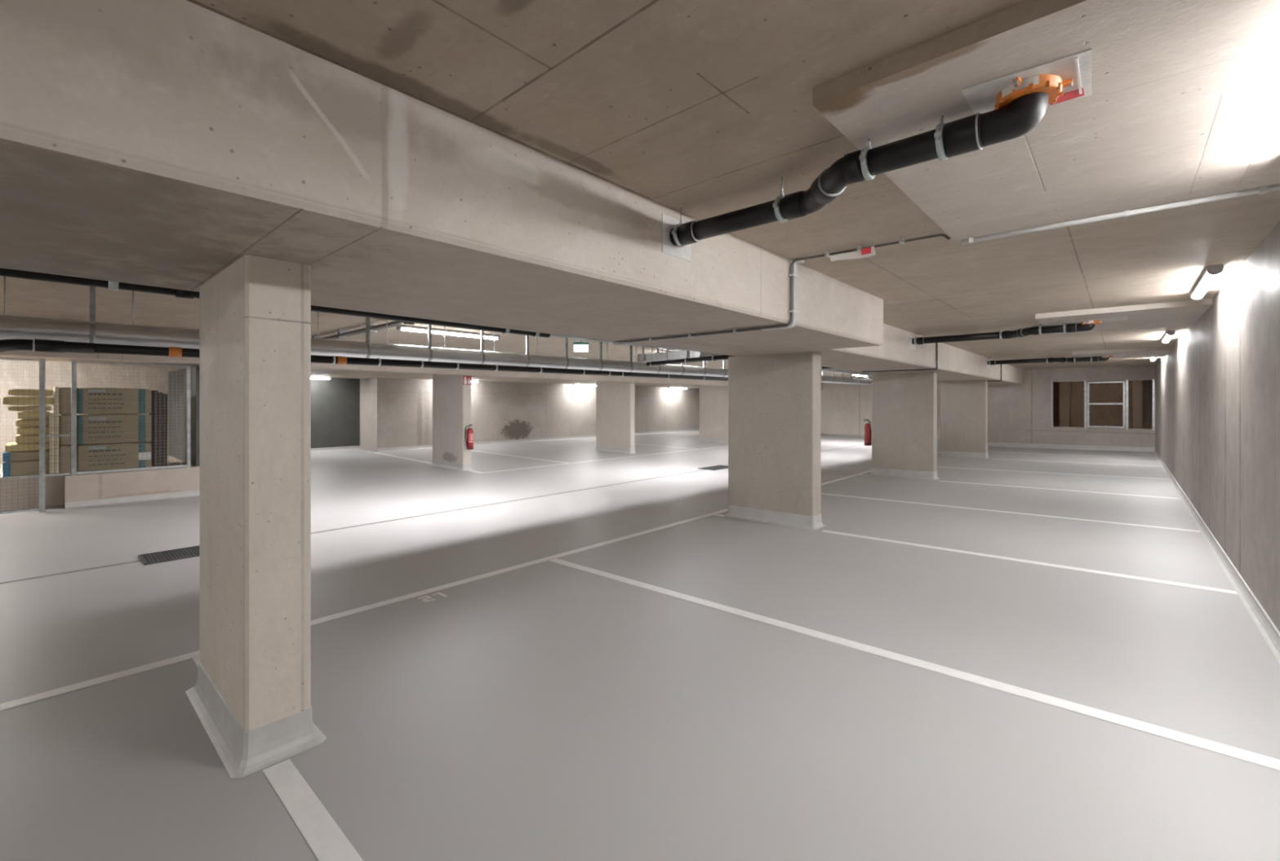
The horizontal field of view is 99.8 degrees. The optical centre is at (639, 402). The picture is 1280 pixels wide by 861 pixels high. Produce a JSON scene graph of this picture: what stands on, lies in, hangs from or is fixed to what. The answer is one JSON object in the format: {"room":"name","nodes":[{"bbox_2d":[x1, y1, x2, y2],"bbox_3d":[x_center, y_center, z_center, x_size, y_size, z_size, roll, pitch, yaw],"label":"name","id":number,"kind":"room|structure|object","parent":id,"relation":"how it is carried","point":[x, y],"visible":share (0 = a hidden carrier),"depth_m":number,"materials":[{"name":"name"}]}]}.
{"room":"parking garage","nodes":[
{"label":"parking garage","id":0,"kind":"room"},
{"bbox_2d":[0,359,191,464],"bbox_3d":[-12.929,0.268,9.097,0.200,3.065,10.300,0,0,42],"label":"wall","id":1,"kind":"structure","parent":0,"point":[104,375],"depth_m":10.63,"materials":[{"name":"paint"}]},
{"bbox_2d":[0,464,63,511],"bbox_3d":[-12.800,1.474,6.955,2.850,0.652,7.280,0,0,42],"label":"wall","id":2,"kind":"structure","parent":1,"relation":"attached to","point":[54,485],"depth_m":8.44,"materials":[{"name":"concrete"}]},
{"bbox_2d":[2,458,48,476],"bbox_3d":[-9.894,1.031,8.729,0.812,0.226,0.529,0,0,42],"label":"pack","id":3,"kind":"object","parent":2,"relation":"on","point":[15,465],"visible":0.61,"depth_m":8.42,"materials":[{"name":"brown cardboard"}]},
{"bbox_2d":[2,449,48,461],"bbox_3d":[-9.894,0.838,8.729,0.812,0.138,0.529,0,0,42],"label":"pack","id":4,"kind":"object","parent":3,"relation":"on","point":[9,455],"visible":0.66,"depth_m":8.43,"materials":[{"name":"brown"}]},
{"bbox_2d":[4,442,48,451],"bbox_3d":[-9.892,0.704,8.736,0.805,0.109,0.495,0,0,42],"label":"board","id":5,"kind":"object","parent":4,"relation":"on","point":[20,446],"visible":0.66,"depth_m":8.44,"materials":[{"name":"yellow wood"}]},
{"bbox_2d":[15,434,48,443],"bbox_3d":[-9.858,0.577,8.773,0.807,0.124,0.385,0,0,42],"label":"board","id":6,"kind":"object","parent":5,"relation":"on","point":[18,439],"visible":0.48,"depth_m":8.47,"materials":[{"name":"wood"}]},
{"bbox_2d":[17,426,48,435],"bbox_3d":[-9.852,0.446,8.781,0.806,0.115,0.375,0,0,42],"label":"board","id":7,"kind":"object","parent":6,"relation":"on","point":[22,432],"visible":0.65,"depth_m":8.49,"materials":[{"name":"yellow wood"}]},
{"bbox_2d":[15,418,48,426],"bbox_3d":[-9.865,0.324,8.766,0.806,0.107,0.365,0,0,42],"label":"board","id":8,"kind":"object","parent":7,"relation":"on","point":[25,424],"visible":0.76,"depth_m":8.48,"materials":[{"name":"wood"}]},
{"bbox_2d":[17,411,50,419],"bbox_3d":[-9.857,0.204,8.776,0.805,0.111,0.340,0,0,42],"label":"board","id":9,"kind":"object","parent":8,"relation":"on","point":[24,415],"visible":0.78,"depth_m":8.49,"materials":[{"name":"yellow wood"}]},
{"bbox_2d":[8,405,51,411],"bbox_3d":[-9.887,0.095,8.742,0.805,0.085,0.450,0,0,42],"label":"board","id":10,"kind":"object","parent":9,"relation":"on","point":[15,408],"visible":0.85,"depth_m":8.45,"materials":[{"name":"wood"}]},
{"bbox_2d":[3,396,53,405],"bbox_3d":[-9.893,-0.027,8.734,0.807,0.137,0.530,0,0,42],"label":"board","id":11,"kind":"object","parent":10,"relation":"on","point":[11,401],"visible":0.82,"depth_m":8.44,"materials":[{"name":"yellow wood"}]},
{"bbox_2d":[8,389,53,396],"bbox_3d":[-9.879,-0.158,8.751,0.806,0.104,0.475,0,0,42],"label":"board","id":12,"kind":"object","parent":11,"relation":"on","point":[11,392],"visible":0.72,"depth_m":8.46,"materials":[{"name":"wood"}]},
{"bbox_2d":[48,413,53,474],"bbox_3d":[-9.396,0.658,8.611,0.052,0.971,0.054,0,0,42],"label":"board","id":13,"kind":"object","parent":2,"relation":"on","point":[51,419],"visible":0.73,"depth_m":8.59,"materials":[{"name":"wood"}]},
{"bbox_2d":[53,386,58,474],"bbox_3d":[-9.604,0.439,8.871,0.656,1.411,0.050,0,0,42],"label":"board","id":14,"kind":"object","parent":2,"relation":"on","point":[55,388],"visible":0.97,"depth_m":8.66,"materials":[{"name":"wood"}]},
{"bbox_2d":[63,454,199,508],"bbox_3d":[-9.197,1.474,10.641,3.300,0.652,3.020,0,0,42],"label":"wall","id":15,"kind":"structure","parent":1,"relation":"attached to","point":[88,486],"depth_m":8.99,"materials":[{"name":"concrete"}]},
{"bbox_2d":[58,444,76,473],"bbox_3d":[-9.645,0.924,9.082,0.911,0.440,0.190,0,0,42],"label":"pack","id":16,"kind":"object","parent":15,"relation":"on","point":[66,456],"visible":0.55,"depth_m":8.77,"materials":[{"name":"brown cardboard"}]},
{"bbox_2d":[58,414,76,445],"bbox_3d":[-9.648,0.450,9.085,0.904,0.482,0.190,0,0,42],"label":"pack","id":17,"kind":"object","parent":16,"relation":"on","point":[66,421],"visible":0.62,"depth_m":8.77,"materials":[{"name":"brown cardboard"}]},
{"bbox_2d":[58,386,76,414],"bbox_3d":[-9.647,-0.028,9.084,0.906,0.447,0.190,0,0,42],"label":"pack","id":18,"kind":"object","parent":17,"relation":"on","point":[66,400],"visible":0.71,"depth_m":8.77,"materials":[{"name":"brown cardboard"}]},
{"bbox_2d":[75,441,151,471],"bbox_3d":[-9.272,0.924,9.496,0.916,0.440,0.895,0,0,42],"label":"pack","id":19,"kind":"object","parent":15,"relation":"on","point":[108,452],"visible":0.81,"depth_m":9.18,"materials":[{"name":"brown cardboard"}]},
{"bbox_2d":[75,413,151,444],"bbox_3d":[-9.273,0.450,9.497,0.912,0.482,0.895,0,0,42],"label":"pack","id":20,"kind":"object","parent":19,"relation":"on","point":[106,423],"visible":0.86,"depth_m":9.18,"materials":[{"name":"brown cardboard"}]},
{"bbox_2d":[76,387,151,414],"bbox_3d":[-9.273,-0.028,9.497,0.912,0.447,0.895,0,0,42],"label":"pack","id":21,"kind":"object","parent":20,"relation":"on","point":[105,397],"visible":0.88,"depth_m":9.19,"materials":[{"name":"brown cardboard"}]},
{"bbox_2d":[71,360,190,475],"bbox_3d":[-8.475,0.241,9.034,0.055,1.813,1.455,0,0,42],"label":"mesh fence","id":22,"kind":"object","parent":15,"relation":"on","point":[73,473],"visible":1,"depth_m":9.05,"materials":[{"name":"metal"}]},
{"bbox_2d":[149,390,158,466],"bbox_3d":[-8.822,0.464,9.781,0.606,1.361,0.060,0,0,42],"label":"board","id":23,"kind":"object","parent":15,"relation":"on","point":[154,396],"visible":0.76,"depth_m":9.59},
{"bbox_2d":[158,391,163,466],"bbox_3d":[-8.780,0.478,9.827,0.606,1.331,0.060,0,0,42],"label":"board","id":24,"kind":"object","parent":15,"relation":"on","point":[160,395],"visible":0.44,"depth_m":9.62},
{"bbox_2d":[163,394,167,466],"bbox_3d":[-8.739,0.493,9.873,0.607,1.301,0.060,0,0,42],"label":"board","id":25,"kind":"object","parent":15,"relation":"on","point":[165,398],"visible":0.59,"depth_m":9.68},
{"bbox_2d":[168,365,199,466],"bbox_3d":[-9.139,0.241,10.817,3.150,1.813,0.120,0,0,42],"label":"wall partition","id":26,"kind":"structure","parent":0,"point":[194,371],"depth_m":10.40,"materials":[{"name":"grey metal"}]},
{"bbox_2d":[311,377,359,448],"bbox_3d":[-14.348,0.495,13.208,0.200,2.610,14.530,0,0,42],"label":"wall","id":27,"kind":"structure","parent":0,"point":[335,402],"depth_m":17.80,"materials":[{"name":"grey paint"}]},
{"bbox_2d":[311,445,359,452],"bbox_3d":[-10.983,1.527,16.772,0.057,0.118,4.330,0,0,42],"label":"baseboard","id":28,"kind":"structure","parent":27,"relation":"attached to","point":[353,447],"depth_m":17.81,"materials":[{"name":"grey concrete"}]},
{"bbox_2d":[360,377,374,451],"bbox_3d":[-9.046,0.495,18.078,1.200,2.610,0.200,0,0,42],"label":"wall","id":29,"kind":"structure","parent":0,"point":[366,385],"depth_m":17.97,"materials":[{"name":"concrete"}]},
{"bbox_2d":[374,377,699,452],"bbox_3d":[-2.030,0.495,24.862,0.200,2.610,19.670,0,0,42],"label":"wall","id":30,"kind":"structure","parent":0,"point":[500,411],"depth_m":21.59,"materials":[{"name":"concrete"}]},
{"bbox_2d":[377,428,699,452],"bbox_3d":[-1.934,1.541,24.776,0.057,0.118,19.670,0,0,42],"label":"baseboard","id":31,"kind":"structure","parent":30,"relation":"attached to","point":[429,446],"depth_m":21.69,"materials":[{"name":"grey concrete"}]},
{"bbox_2d":[0,431,1279,860],"bbox_3d":[-0.777,1.648,14.121,22.000,0.151,34.600,0,0,42],"label":"floor","id":32,"kind":"structure","parent":0,"point":[568,650],"depth_m":3.26,"materials":[{"name":"white paint"}]},
{"bbox_2d":[0,357,70,514],"bbox_3d":[-9.485,0.498,7.794,0.190,2.325,1.715,0,0,42],"label":"gate","id":33,"kind":"object","parent":32,"relation":"on","point":[42,475],"visible":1,"depth_m":8.14,"materials":[{"name":"metal"}]},
{"bbox_2d":[65,489,199,509],"bbox_3d":[-7.947,1.608,9.521,0.057,0.098,3.020,0,0,42],"label":"baseboard","id":34,"kind":"structure","parent":32,"relation":"on","point":[92,503],"depth_m":8.95,"materials":[{"name":"grey concrete"}]},
{"bbox_2d":[137,545,199,565],"bbox_3d":[-5.032,1.703,6.178,0.520,0.030,1.010,0,0,42],"label":"drain grate","id":35,"kind":"object","parent":32,"relation":"on","point":[150,558],"visible":0.46,"depth_m":5.96,"materials":[{"name":"metal"}]},
{"bbox_2d":[185,254,326,778],"bbox_3d":[-2.068,0.501,2.862,1.156,2.332,0.381,0,0,42],"label":"concrete column","id":36,"kind":"structure","parent":32,"relation":"on","point":[251,695],"depth_m":2.54,"materials":[{"name":"grey concrete"}]},
{"bbox_2d":[431,373,473,471],"bbox_3d":[-4.806,0.432,13.722,1.646,2.482,0.346,0,0,42],"label":"concrete column","id":37,"kind":"structure","parent":32,"relation":"on","point":[451,398],"depth_m":13.50,"materials":[{"name":"grey concrete"}]},
{"bbox_2d":[462,375,471,385],"bbox_3d":[-4.232,-0.546,13.209,0.007,0.222,0.222,0,0,42],"label":"fire sign","id":38,"kind":"object","parent":37,"relation":"attached to","point":[466,380],"visible":1,"depth_m":13.19,"materials":[{"name":"plastic"}]},
{"bbox_2d":[464,424,473,449],"bbox_3d":[-4.154,0.834,13.144,0.190,0.612,0.198,0,0,-6],"label":"fire extinguisher","id":39,"kind":"object","parent":37,"relation":"attached to","point":[469,442],"visible":1,"depth_m":13.06,"materials":[{"name":"red paint"}]},
{"bbox_2d":[594,381,635,453],"bbox_3d":[-0.846,0.432,18.217,1.746,2.482,0.346,0,0,42],"label":"concrete column","id":40,"kind":"structure","parent":32,"relation":"on","point":[615,401],"depth_m":18.03,"materials":[{"name":"grey concrete"}]},
{"bbox_2d":[697,465,728,471],"bbox_3d":[2.014,1.703,14.044,0.520,0.030,1.010,0,0,42],"label":"drain grate","id":41,"kind":"object","parent":32,"relation":"on","point":[716,467],"visible":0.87,"depth_m":13.93,"materials":[{"name":"metal"}]},
{"bbox_2d":[698,385,728,443],"bbox_3d":[3.237,0.432,22.776,1.746,2.482,0.366,0,0,42],"label":"concrete column","id":42,"kind":"structure","parent":32,"relation":"on","point":[713,400],"depth_m":22.72,"materials":[{"name":"grey concrete"}]},
{"bbox_2d":[724,351,826,529],"bbox_3d":[1.851,0.503,7.538,1.416,2.336,0.376,0,0,42],"label":"concrete column","id":43,"kind":"structure","parent":32,"relation":"on","point":[775,400],"depth_m":7.36,"materials":[{"name":"grey concrete"}]},
{"bbox_2d":[869,371,939,479],"bbox_3d":[5.872,0.503,12.019,1.406,2.336,0.376,0,0,42],"label":"concrete column","id":44,"kind":"structure","parent":32,"relation":"on","point":[904,404],"depth_m":11.87,"materials":[{"name":"grey concrete"}]},
{"bbox_2d":[863,419,871,445],"bbox_3d":[5.313,0.694,12.521,0.190,0.612,0.198,0,0,-6],"label":"fire extinguisher","id":45,"kind":"object","parent":44,"relation":"attached to","point":[868,427],"visible":0.98,"depth_m":12.47,"materials":[{"name":"red paint"}]},
{"bbox_2d":[938,380,989,458],"bbox_3d":[9.815,0.502,16.354,1.316,2.335,0.376,0,0,42],"label":"concrete column","id":46,"kind":"structure","parent":32,"relation":"on","point":[963,403],"depth_m":16.24,"materials":[{"name":"grey concrete"}]},
{"bbox_2d":[0,0,1279,388],"bbox_3d":[-0.795,-1.015,14.137,21.950,0.410,34.400,0,0,42],"label":"ceiling","id":47,"kind":"structure","parent":0,"point":[702,108],"depth_m":2.31,"materials":[{"name":"concrete"}]},
{"bbox_2d":[0,267,550,337],"bbox_3d":[-4.324,-0.915,1.490,0.082,0.570,10.250,0,0,42],"label":"pipe","id":48,"kind":"object","parent":47,"relation":"hanging from","point":[115,286],"visible":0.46,"depth_m":3.21,"materials":[{"name":"black plastic"}]},
{"bbox_2d":[311,376,330,379],"bbox_3d":[-10.405,-0.768,16.636,0.104,0.083,1.550,0,0,42],"label":"ceiling lamp","id":49,"kind":"object","parent":47,"relation":"attached to","point":[312,377],"visible":0.43,"depth_m":16.96,"materials":[{"name":"white plastic"}]},
{"bbox_2d":[311,377,329,379],"bbox_3d":[-10.405,-0.749,16.636,0.088,0.038,1.480,0,0,42],"label":"diffuser","id":50,"kind":"object","parent":49,"relation":"attached to","point":[311,378],"depth_m":16.97,"materials":[{"name":"white plastic"}]},
{"bbox_2d":[312,320,414,339],"bbox_3d":[-3.489,-1.130,7.623,7.030,0.140,0.120,0,0,42],"label":"cable tray","id":51,"kind":"object","parent":47,"relation":"hanging from","point":[342,334],"visible":0.36,"depth_m":8.22,"materials":[{"name":"grey metal"}]},
{"bbox_2d":[0,350,822,390],"bbox_3d":[-2.082,-0.932,15.290,0.405,0.535,34.000,0,0,42],"label":"pipe","id":52,"kind":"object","parent":47,"relation":"attached to","point":[105,357],"depth_m":11.62,"materials":[{"name":"grey metal"}]},
{"bbox_2d":[395,324,427,333],"bbox_3d":[-3.228,-1.099,7.742,0.606,0.083,0.612,0,0,42],"label":"ceiling lamp","id":53,"kind":"object","parent":47,"relation":"attached to","point":[402,327],"depth_m":7.99,"materials":[{"name":"white plastic"}]},
{"bbox_2d":[0,276,871,385],"bbox_3d":[1.019,-0.919,12.378,0.240,0.814,33.602,0,0,42],"label":"cable tray","id":54,"kind":"object","parent":47,"relation":"hanging from","point":[11,326],"visible":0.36,"depth_m":7.02,"materials":[{"name":"metal"}]},
{"bbox_2d":[0,338,728,381],"bbox_3d":[-1.091,-0.500,9.429,0.306,0.261,14.609,0,0,42],"label":"pipe","id":55,"kind":"object","parent":54,"relation":"hanging from","point":[11,344],"visible":0.86,"depth_m":6.54,"materials":[{"name":"black plastic"}]},
{"bbox_2d":[35,338,64,352],"bbox_3d":[-5.316,-0.510,4.856,0.112,0.112,0.180,0,0,42],"label":"socket","id":56,"kind":"object","parent":55,"relation":"attached to","point":[41,345],"depth_m":4.83,"materials":[{"name":"black plastic"}]},
{"bbox_2d":[0,0,883,355],"bbox_3d":[-2.462,-0.932,1.916,2.076,0.535,13.570,0,0,42],"label":"concrete beam","id":57,"kind":"structure","parent":47,"relation":"attached to","point":[166,144],"depth_m":2.14,"materials":[{"name":"grey concrete"}]},
{"bbox_2d":[613,233,950,344],"bbox_3d":[0.941,-0.914,4.823,3.246,0.570,0.110,0,0,42],"label":"conduit","id":58,"kind":"object","parent":57,"relation":"attached to","point":[793,275],"visible":0.98,"depth_m":4.50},
{"bbox_2d":[829,245,875,261],"bbox_3d":[1.633,-1.137,4.146,0.340,0.063,0.065,0,0,42],"label":"paper tag","id":59,"kind":"object","parent":58,"relation":"attached to","point":[869,251],"visible":1,"depth_m":4.14,"materials":[{"name":"white paper"}]},
{"bbox_2d":[431,328,479,337],"bbox_3d":[-2.786,-1.099,8.220,0.589,0.083,1.029,0,0,42],"label":"ceiling lamp","id":60,"kind":"object","parent":47,"relation":"attached to","point":[436,331],"depth_m":8.51,"materials":[{"name":"white plastic"}]},
{"bbox_2d":[484,333,500,340],"bbox_3d":[-2.379,-1.099,8.694,0.601,0.083,0.575,0,0,42],"label":"ceiling lamp","id":61,"kind":"object","parent":47,"relation":"attached to","point":[490,336],"depth_m":8.99,"materials":[{"name":"white plastic"}]},
{"bbox_2d":[573,340,588,351],"bbox_3d":[-1.140,-1.090,10.418,0.299,0.220,0.040,0,0,-2],"label":"exit sign","id":62,"kind":"object","parent":47,"relation":"hanging from","point":[580,346],"visible":1,"depth_m":10.41,"materials":[{"name":"white plastic"}]},
{"bbox_2d":[573,383,595,386],"bbox_3d":[-2.331,-0.768,23.702,0.104,0.083,1.550,0,0,42],"label":"ceiling lamp","id":63,"kind":"object","parent":47,"relation":"attached to","point":[574,384],"visible":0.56,"depth_m":23.44,"materials":[{"name":"white plastic"}]},
{"bbox_2d":[574,384,595,386],"bbox_3d":[-2.331,-0.749,23.702,0.088,0.038,1.480,0,0,42],"label":"diffuser","id":64,"kind":"object","parent":63,"relation":"attached to","point":[575,384],"depth_m":23.57,"materials":[{"name":"white plastic"}]},
{"bbox_2d":[550,333,685,351],"bbox_3d":[4.796,-1.150,15.876,0.220,0.100,23.150,0,0,42],"label":"cable tray","id":65,"kind":"object","parent":47,"relation":"hanging from","point":[551,335],"visible":0.07,"depth_m":9.80,"materials":[{"name":"metal"}]},
{"bbox_2d":[637,346,694,362],"bbox_3d":[0.559,-1.015,10.595,1.425,0.370,0.330,0,0,42],"label":"duct","id":66,"kind":"object","parent":47,"relation":"hanging from","point":[657,357],"visible":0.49,"depth_m":10.52,"materials":[{"name":"metal"}]},
{"bbox_2d":[667,386,687,389],"bbox_3d":[2.006,-0.768,28.544,0.104,0.083,1.550,0,0,42],"label":"ceiling lamp","id":67,"kind":"object","parent":47,"relation":"attached to","point":[668,387],"visible":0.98,"depth_m":28.42,"materials":[{"name":"white plastic"}]},
{"bbox_2d":[646,346,736,366],"bbox_3d":[1.114,-0.950,9.749,2.552,0.501,0.128,0,0,42],"label":"pipe","id":68,"kind":"object","parent":47,"relation":"hanging from","point":[713,357],"visible":0.63,"depth_m":9.92,"materials":[{"name":"black plastic"}]},
{"bbox_2d":[693,351,940,383],"bbox_3d":[7.185,-1.010,16.790,0.156,0.379,18.400,0,0,42],"label":"ventilation duct","id":69,"kind":"object","parent":47,"relation":"hanging from","point":[696,354],"visible":0.12,"depth_m":14.59,"materials":[{"name":"metal"}]},
{"bbox_2d":[736,323,1022,385],"bbox_3d":[7.616,-0.932,13.631,1.456,0.535,17.330,0,0,42],"label":"concrete beam","id":70,"kind":"structure","parent":47,"relation":"attached to","point":[897,352],"depth_m":9.93,"materials":[{"name":"grey concrete"}]},
{"bbox_2d":[862,342,938,373],"bbox_3d":[5.222,-0.909,10.896,1.440,0.561,0.050,0,0,42],"label":"conduit","id":71,"kind":"object","parent":70,"relation":"attached to","point":[936,349],"visible":0.94,"depth_m":10.68,"materials":[{"name":"metal"}]},
{"bbox_2d":[987,364,1002,382],"bbox_3d":[10.159,-0.909,16.408,1.440,0.561,0.050,0,0,42],"label":"conduit","id":72,"kind":"object","parent":70,"relation":"attached to","point":[1001,375],"visible":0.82,"depth_m":15.93,"materials":[{"name":"metal"}]},
{"bbox_2d":[669,48,1091,247],"bbox_3d":[0.866,-1.081,2.572,0.390,0.239,2.035,0,0,-42],"label":"drain pipe","id":73,"kind":"object","parent":47,"relation":"hanging from","point":[1007,107],"visible":1,"depth_m":2.07,"materials":[{"name":"black plastic"}]},
{"bbox_2d":[679,221,697,244],"bbox_3d":[0.309,-1.030,3.268,0.090,0.128,0.128,0,0,42],"label":"socket","id":74,"kind":"object","parent":73,"relation":"attached to","point":[687,236],"depth_m":3.23,"materials":[{"name":"black plastic"}]},
{"bbox_2d":[782,191,806,219],"bbox_3d":[0.815,-1.030,2.814,0.100,0.128,0.128,0,0,42],"label":"socket","id":75,"kind":"object","parent":73,"relation":"attached to","point":[793,204],"depth_m":2.77,"materials":[{"name":"black plastic"}]},
{"bbox_2d":[809,175,837,204],"bbox_3d":[0.894,-1.030,2.572,0.132,0.132,0.100,0,0,-4],"label":"socket","id":76,"kind":"object","parent":73,"relation":"attached to","point":[820,193],"depth_m":2.54,"materials":[{"name":"black plastic"}]},
{"bbox_2d":[842,150,865,184],"bbox_3d":[0.943,-1.030,2.357,0.070,0.128,0.128,0,0,42],"label":"socket","id":77,"kind":"object","parent":73,"relation":"attached to","point":[853,171],"depth_m":2.32,"materials":[{"name":"black plastic"}]},
{"bbox_2d":[942,113,983,157],"bbox_3d":[1.252,-1.030,2.080,0.120,0.128,0.128,0,0,42],"label":"socket","id":78,"kind":"object","parent":73,"relation":"attached to","point":[965,135],"depth_m":2.04,"materials":[{"name":"black plastic"}]},
{"bbox_2d":[911,316,1128,345],"bbox_3d":[5.627,-1.093,8.253,0.431,0.214,2.783,0,0,-41],"label":"drain pipe","id":79,"kind":"object","parent":47,"relation":"hanging from","point":[1085,325],"visible":1,"depth_m":8.06,"materials":[{"name":"black plastic"}]},
{"bbox_2d":[916,337,923,344],"bbox_3d":[4.791,-1.055,9.201,0.090,0.128,0.128,0,0,42],"label":"socket","id":80,"kind":"object","parent":79,"relation":"attached to","point":[919,340],"depth_m":9.16,"materials":[{"name":"black plastic"}]},
{"bbox_2d":[1002,330,1011,338],"bbox_3d":[5.707,-1.055,8.380,0.100,0.128,0.128,0,0,42],"label":"socket","id":81,"kind":"object","parent":79,"relation":"attached to","point":[1006,334],"depth_m":8.34,"materials":[{"name":"black plastic"}]},
{"bbox_2d":[1016,328,1024,337],"bbox_3d":[5.767,-1.055,8.125,0.132,0.132,0.100,0,0,2],"label":"socket","id":82,"kind":"object","parent":79,"relation":"attached to","point":[1020,332],"depth_m":8.10,"materials":[{"name":"black plastic"}]},
{"bbox_2d":[1032,326,1039,335],"bbox_3d":[5.798,-1.055,7.896,0.070,0.128,0.128,0,0,42],"label":"socket","id":83,"kind":"object","parent":79,"relation":"attached to","point":[1035,329],"depth_m":7.86,"materials":[{"name":"black plastic"}]},
{"bbox_2d":[1066,323,1076,333],"bbox_3d":[6.103,-1.055,7.623,0.120,0.128,0.128,0,0,42],"label":"socket","id":84,"kind":"object","parent":79,"relation":"attached to","point":[1070,327],"depth_m":7.59,"materials":[{"name":"black plastic"}]},
{"bbox_2d":[987,354,1125,365],"bbox_3d":[10.433,-1.098,13.622,2.776,0.204,0.458,0,0,37],"label":"drain pipe","id":85,"kind":"object","parent":47,"relation":"hanging from","point":[1101,357],"visible":1,"depth_m":13.46,"materials":[{"name":"black plastic"}]},
{"bbox_2d":[991,360,995,364],"bbox_3d":[9.395,-1.065,14.340,0.090,0.128,0.128,0,0,42],"label":"socket","id":86,"kind":"object","parent":85,"relation":"attached to","point":[993,362],"depth_m":14.30,"materials":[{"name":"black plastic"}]},
{"bbox_2d":[1048,357,1053,362],"bbox_3d":[10.311,-1.065,13.520,0.100,0.128,0.128,0,0,42],"label":"socket","id":87,"kind":"object","parent":85,"relation":"attached to","point":[1051,359],"depth_m":13.48,"materials":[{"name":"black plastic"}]},
{"bbox_2d":[1092,356,1098,361],"bbox_3d":[11.137,-1.065,13.183,0.120,0.128,0.128,0,0,42],"label":"socket","id":88,"kind":"object","parent":85,"relation":"attached to","point":[1094,358],"depth_m":13.14,"materials":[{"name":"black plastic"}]},
{"bbox_2d":[960,183,1279,244],"bbox_3d":[2.846,-1.123,3.237,1.600,0.037,0.040,0,0,42],"label":"conduit","id":89,"kind":"object","parent":47,"relation":"attached to","point":[1264,189],"visible":1,"depth_m":3.17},
{"bbox_2d":[1150,356,1157,361],"bbox_3d":[13.324,-1.159,13.976,0.104,0.083,1.550,0,0,42],"label":"ceiling lamp","id":90,"kind":"object","parent":47,"relation":"attached to","point":[1153,358],"visible":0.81,"depth_m":13.97,"materials":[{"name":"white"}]},
{"bbox_2d":[1161,330,1175,343],"bbox_3d":[9.387,-1.159,9.581,0.104,0.083,1.550,0,0,42],"label":"ceiling lamp","id":91,"kind":"object","parent":47,"relation":"attached to","point":[1168,335],"visible":1,"depth_m":9.27,"materials":[{"name":"white plastic"}]},
{"bbox_2d":[1162,334,1173,342],"bbox_3d":[9.387,-1.139,9.581,0.088,0.038,1.480,0,0,42],"label":"diffuser","id":92,"kind":"object","parent":91,"relation":"attached to","point":[1166,338],"depth_m":9.53,"materials":[{"name":"white plastic"}]},
{"bbox_2d":[1190,264,1223,299],"bbox_3d":[5.531,-1.159,5.276,0.104,0.083,1.550,0,0,42],"label":"ceiling lamp","id":93,"kind":"object","parent":47,"relation":"attached to","point":[1211,273],"visible":1,"depth_m":5.03,"materials":[{"name":"white plastic"}]},
{"bbox_2d":[1191,272,1218,298],"bbox_3d":[5.531,-1.139,5.276,0.088,0.038,1.480,0,0,42],"label":"diffuser","id":94,"kind":"object","parent":93,"relation":"attached to","point":[1206,281],"depth_m":5.22,"materials":[{"name":"white plastic"}]},
{"bbox_2d":[821,377,940,439],"bbox_3d":[9.180,0.350,28.159,15.300,3.100,0.200,0,0,42],"label":"wall","id":95,"kind":"structure","parent":0,"point":[845,407],"depth_m":26.95,"materials":[{"name":"concrete"}]},
{"bbox_2d":[821,433,940,439],"bbox_3d":[9.615,1.602,27.596,13.500,0.119,0.057,0,0,42],"label":"baseboard","id":96,"kind":"structure","parent":95,"relation":"attached to","point":[821,433],"depth_m":26.99,"materials":[{"name":"grey concrete"}]},
{"bbox_2d":[987,364,1155,447],"bbox_3d":[14.731,0.250,19.092,5.070,2.900,0.300,0,0,42],"label":"wall","id":97,"kind":"structure","parent":0,"point":[1017,413],"depth_m":19.17,"materials":[{"name":"concrete"}]},
{"bbox_2d":[987,442,1155,452],"bbox_3d":[14.612,1.549,18.959,5.070,0.219,0.057,0,0,42],"label":"baseboard","id":98,"kind":"structure","parent":97,"relation":"attached to","point":[1132,449],"depth_m":18.62,"materials":[{"name":"grey concrete"}]},
{"bbox_2d":[1050,379,1155,430],"bbox_3d":[15.502,0.068,18.154,2.650,1.635,0.050,0,0,42],"label":"window","id":99,"kind":"structure","parent":97,"relation":"in","point":[1126,380],"depth_m":17.99,"materials":[{"name":"metal"}]},
{"bbox_2d":[1053,380,1152,428],"bbox_3d":[16.197,0.100,19.357,3.800,2.600,2.050,0,0,42],"label":"wall","id":100,"kind":"structure","parent":0,"point":[1068,397],"depth_m":19.73,"materials":[{"name":"brown wood"}]},
{"bbox_2d":[1155,220,1279,632],"bbox_3d":[7.253,0.210,6.794,0.200,2.820,34.200,0,0,42],"label":"wall","id":101,"kind":"structure","parent":0,"point":[1217,388],"depth_m":4.88,"materials":[{"name":"concrete"}]},
{"bbox_2d":[1152,449,1279,664],"bbox_3d":[6.190,1.556,5.800,0.057,0.083,30.900,0,0,42],"label":"baseboard","id":102,"kind":"structure","parent":101,"relation":"attached to","point":[1265,625],"depth_m":4.76,"materials":[{"name":"grey concrete"}]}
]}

